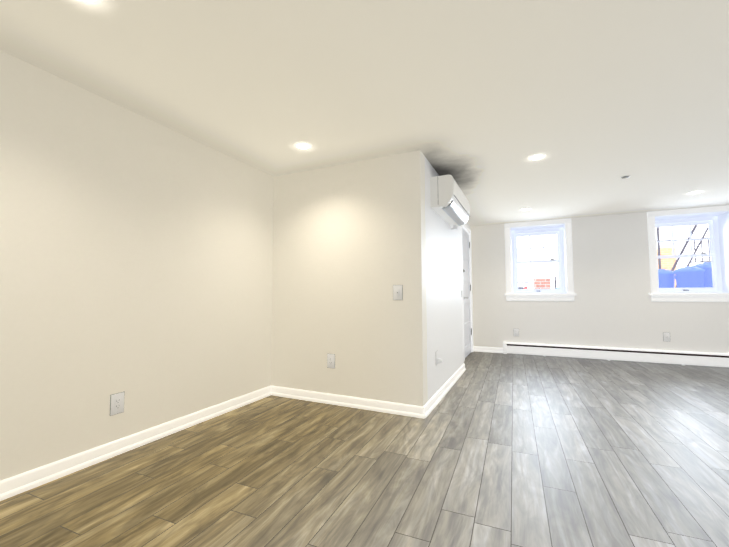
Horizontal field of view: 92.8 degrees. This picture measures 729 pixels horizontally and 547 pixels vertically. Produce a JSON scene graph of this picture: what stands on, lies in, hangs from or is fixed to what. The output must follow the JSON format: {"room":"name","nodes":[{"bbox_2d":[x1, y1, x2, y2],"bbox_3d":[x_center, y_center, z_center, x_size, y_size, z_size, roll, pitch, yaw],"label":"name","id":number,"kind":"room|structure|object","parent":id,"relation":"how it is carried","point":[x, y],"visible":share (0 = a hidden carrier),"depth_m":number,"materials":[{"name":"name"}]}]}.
{"room":"empty living room","nodes":[
{"label":"empty living room","id":0,"kind":"room"},
{"bbox_2d":[0,50,273,480],"bbox_3d":[-2.194,-0.040,1.282,0.150,2.308,5.700,-2,-4,25],"label":"wall","id":1,"kind":"structure","parent":0,"point":[136,257],"depth_m":2.27,"materials":[{"name":"paint"}]},
{"bbox_2d":[110,391,124,415],"bbox_3d":[-1.614,0.851,2.271,0.009,0.134,0.086,-2,-4,25],"label":"electrical outlet","id":2,"kind":"object","parent":1,"relation":"attached to","point":[116,403],"visible":1,"depth_m":2.27,"materials":[{"name":"white plastic"}]},
{"bbox_2d":[0,386,270,500],"bbox_3d":[-2.114,1.064,1.176,0.024,0.091,5.400,-2,-4,25],"label":"baseboard","id":3,"kind":"structure","parent":1,"relation":"attached to","point":[25,481],"depth_m":2.23,"materials":[{"name":"white wood"}]},
{"bbox_2d":[271,150,427,405],"bbox_3d":[-0.210,0.088,3.411,1.625,2.308,0.150,-2,-4,25],"label":"wall","id":4,"kind":"structure","parent":0,"point":[349,245],"depth_m":3.28,"materials":[{"name":"paint"}]},
{"bbox_2d":[327,354,334,367],"bbox_3d":[-0.322,0.839,3.330,0.086,0.134,0.009,-2,-4,25],"label":"outlet","id":5,"kind":"object","parent":4,"relation":"attached to","point":[330,360],"visible":1,"depth_m":3.33,"materials":[{"name":"white plastic"}]},
{"bbox_2d":[271,386,424,418],"bbox_3d":[-0.239,1.190,3.261,1.639,0.091,0.024,-2,-4,25],"label":"baseboard","id":6,"kind":"structure","parent":4,"relation":"attached to","point":[374,405],"depth_m":3.20,"materials":[{"name":"white wood"}]},
{"bbox_2d":[393,285,402,299],"bbox_3d":[0.292,0.169,3.076,0.091,0.134,0.018,-2,-4,25],"label":"light switch","id":7,"kind":"object","parent":4,"relation":"attached to","point":[397,292],"visible":1,"depth_m":3.08,"materials":[{"name":"white plastic"}]},
{"bbox_2d":[0,351,728,546],"bbox_3d":[1.326,1.177,1.556,6.220,0.100,9.326,-2,-4,25],"label":"floor","id":8,"kind":"structure","parent":0,"point":[504,450],"depth_m":2.00,"materials":[{"name":"brown wood"}]},
{"bbox_2d":[0,0,728,226],"bbox_3d":[1.322,-1.226,1.704,6.220,0.100,9.326,-2,-4,25],"label":"ceiling","id":9,"kind":"structure","parent":0,"point":[482,101],"depth_m":2.10,"materials":[{"name":"paint"}]},
{"bbox_2d":[78,0,101,4],"bbox_3d":[-1.185,-1.183,1.450,0.148,0.010,0.148,-2,-4,25],"label":"recessed light","id":10,"kind":"object","parent":9,"relation":"in","point":[93,2],"visible":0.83,"depth_m":1.50,"materials":[{"name":"white plastic"}]},
{"bbox_2d":[294,142,311,149],"bbox_3d":[-0.525,-1.090,2.970,0.148,0.010,0.148,-2,-4,25],"label":"recessed light","id":11,"kind":"object","parent":9,"relation":"in","point":[303,145],"visible":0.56,"depth_m":2.95,"materials":[{"name":"white plastic"}]},
{"bbox_2d":[528,153,545,159],"bbox_3d":[1.596,-1.078,3.218,0.148,0.010,0.148,-2,-4,25],"label":"recessed light","id":12,"kind":"object","parent":9,"relation":"in","point":[537,156],"visible":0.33,"depth_m":3.20,"materials":[{"name":"white plastic"}]},
{"bbox_2d":[688,190,702,193],"bbox_3d":[4.125,-1.014,4.331,0.148,0.010,0.148,-2,-4,25],"label":"recessed light","id":13,"kind":"object","parent":9,"relation":"in","point":[695,192],"visible":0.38,"depth_m":4.33,"materials":[{"name":"white plastic"}]},
{"bbox_2d":[425,157,463,400],"bbox_3d":[0.907,0.124,4.017,0.120,2.308,1.900,-2,-4,25],"label":"wall","id":14,"kind":"structure","parent":0,"point":[444,298],"depth_m":3.68,"materials":[{"name":"paint"}]},
{"bbox_2d":[436,350,442,364],"bbox_3d":[0.733,0.826,3.392,0.056,0.134,0.086,-2,-4,25],"label":"plug","id":15,"kind":"object","parent":14,"relation":"attached to","point":[439,360],"visible":1,"depth_m":3.38,"materials":[{"name":"white plastic"}]},
{"bbox_2d":[423,364,465,417],"bbox_3d":[0.939,1.224,3.844,0.024,0.091,2.064,-2,-4,25],"label":"baseboard","id":16,"kind":"structure","parent":14,"relation":"attached to","point":[435,399],"depth_m":3.50,"materials":[{"name":"white wood"}]},
{"bbox_2d":[430,175,469,229],"bbox_3d":[0.955,-0.737,3.770,0.224,0.345,1.041,-2,-4,25],"label":"mini-split air conditioner","id":17,"kind":"object","parent":14,"relation":"attached to","point":[449,203],"visible":1,"depth_m":3.35,"materials":[{"name":"plastic"}]},
{"bbox_2d":[470,212,646,230],"bbox_3d":[4.075,-0.938,5.779,4.715,0.183,0.450,-2,-4,25],"label":"wall","id":18,"kind":"structure","parent":0,"point":[589,219],"depth_m":5.68,"materials":[{"name":"paint"}]},
{"bbox_2d":[472,293,728,367],"bbox_3d":[4.078,0.851,5.668,4.715,1.050,0.450,-2,-4,25],"label":"wall","id":19,"kind":"structure","parent":0,"point":[632,320],"depth_m":5.54,"materials":[{"name":"paint"}]},
{"bbox_2d":[473,346,502,352],"bbox_3d":[2.234,1.370,6.244,0.560,0.091,0.024,-2,-4,25],"label":"baseboard","id":20,"kind":"structure","parent":19,"relation":"attached to","point":[487,349],"depth_m":6.25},
{"bbox_2d":[471,228,505,293],"bbox_3d":[2.323,-0.206,6.560,0.840,1.175,0.450,-2,-4,25],"label":"wall pier","id":21,"kind":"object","parent":19,"relation":"attached to","point":[488,260],"visible":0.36,"depth_m":6.34,"materials":[{"name":"paint"}]},
{"bbox_2d":[513,329,518,335],"bbox_3d":[2.652,1.031,6.075,0.086,0.134,0.009,-2,-4,25],"label":"electrical outlet","id":22,"kind":"object","parent":19,"relation":"attached to","point":[516,332],"visible":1,"depth_m":6.07,"materials":[{"name":"white plastic"}]},
{"bbox_2d":[505,218,575,300],"bbox_3d":[3.067,-0.209,6.157,1.090,1.379,0.465,-2,-4,25],"label":"window","id":23,"kind":"structure","parent":19,"relation":"in","point":[561,228],"depth_m":6.15,"materials":[{"name":"plastic"}]},
{"bbox_2d":[565,217,650,292],"bbox_3d":[4.015,-0.258,5.766,1.200,1.175,0.450,-2,-4,25],"label":"wall pier","id":24,"kind":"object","parent":19,"relation":"attached to","point":[610,256],"visible":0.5,"depth_m":5.55,"materials":[{"name":"paint"}]},
{"bbox_2d":[503,342,728,366],"bbox_3d":[4.200,1.253,5.297,3.880,0.200,0.072,-2,-4,25],"label":"baseboard heater","id":25,"kind":"object","parent":19,"relation":"attached to","point":[679,357],"visible":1,"depth_m":5.37,"materials":[{"name":"white metal"}]},
{"bbox_2d":[663,332,669,341],"bbox_3d":[4.521,0.949,5.195,0.081,0.134,0.018,-2,-4,25],"label":"electrical outlet","id":26,"kind":"object","parent":19,"relation":"attached to","point":[666,336],"visible":1,"depth_m":5.20,"materials":[{"name":"white plastic"}]},
{"bbox_2d":[647,205,728,301],"bbox_3d":[4.922,-0.266,5.286,1.090,1.379,0.465,-2,-4,25],"label":"window","id":27,"kind":"structure","parent":19,"relation":"in","point":[715,219],"depth_m":5.27,"materials":[{"name":"plastic"}]},
{"label":"outside","id":28,"kind":"structure","parent":0,"visible":0},
{"bbox_2d":[517,224,710,288],"bbox_3d":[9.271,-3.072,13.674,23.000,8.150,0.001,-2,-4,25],"label":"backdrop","id":29,"kind":"structure","parent":28,"point":[553,267],"depth_m":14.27,"materials":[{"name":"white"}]},
{"bbox_3d":[6.910,0.861,9.565,16.000,0.200,9.000,-2,-4,25],"label":"ground","id":30,"kind":"structure","parent":28,"visible":0},
{"bbox_2d":[518,276,557,288],"bbox_3d":[4.114,0.397,8.641,3.050,0.619,0.040,-2,-4,25],"label":"fence","id":31,"kind":"object","parent":30,"relation":"on","point":[530,282],"depth_m":8.66,"materials":[{"name":"metal"}]},
{"bbox_2d":[533,277,551,288],"bbox_3d":[4.375,0.401,8.550,0.400,0.599,0.400,-2,-4,25],"label":"brick pier","id":32,"kind":"structure","parent":30,"relation":"on","point":[544,282],"depth_m":8.39,"materials":[{"name":"brick"}]},
{"bbox_2d":[657,247,676,286],"bbox_3d":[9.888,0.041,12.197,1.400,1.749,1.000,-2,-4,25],"label":"brick building","id":33,"kind":"structure","parent":30,"relation":"on","point":[668,264],"depth_m":11.58,"materials":[{"name":"yellow brick"}]},
{"bbox_2d":[656,225,710,287],"bbox_3d":[6.707,-0.686,7.232,1.700,2.599,0.092,-2,-4,25],"label":"railing","id":34,"kind":"object","parent":30,"relation":"on","point":[683,248],"depth_m":7.19,"materials":[{"name":"metal"}]},
{"bbox_2d":[658,262,712,287],"bbox_3d":[6.050,0.184,6.491,1.110,0.774,0.662,-2,-4,25],"label":"bins","id":35,"kind":"object","parent":30,"relation":"on","point":[696,279],"depth_m":6.31,"materials":[{"name":"blue plastic"}]},
{"bbox_3d":[1.673,-0.835,6.029,0.150,0.148,0.900,-2,-4,25],"label":"wall","id":36,"kind":"structure","parent":0,"visible":0},
{"bbox_2d":[461,224,472,360],"bbox_3d":[1.683,0.287,5.956,0.168,2.219,1.018,-2,-4,25],"label":"door frame","id":37,"kind":"structure","parent":36,"relation":"attached to","point":[466,228],"depth_m":6.28,"materials":[{"name":"white wood"}]},
{"bbox_2d":[462,228,471,357],"bbox_3d":[1.753,0.322,5.926,0.114,2.128,0.861,-2,-4,25],"label":"door","id":38,"kind":"structure","parent":36,"relation":"in","point":[466,295],"depth_m":5.99,"materials":[{"name":"paint"}]}
]}

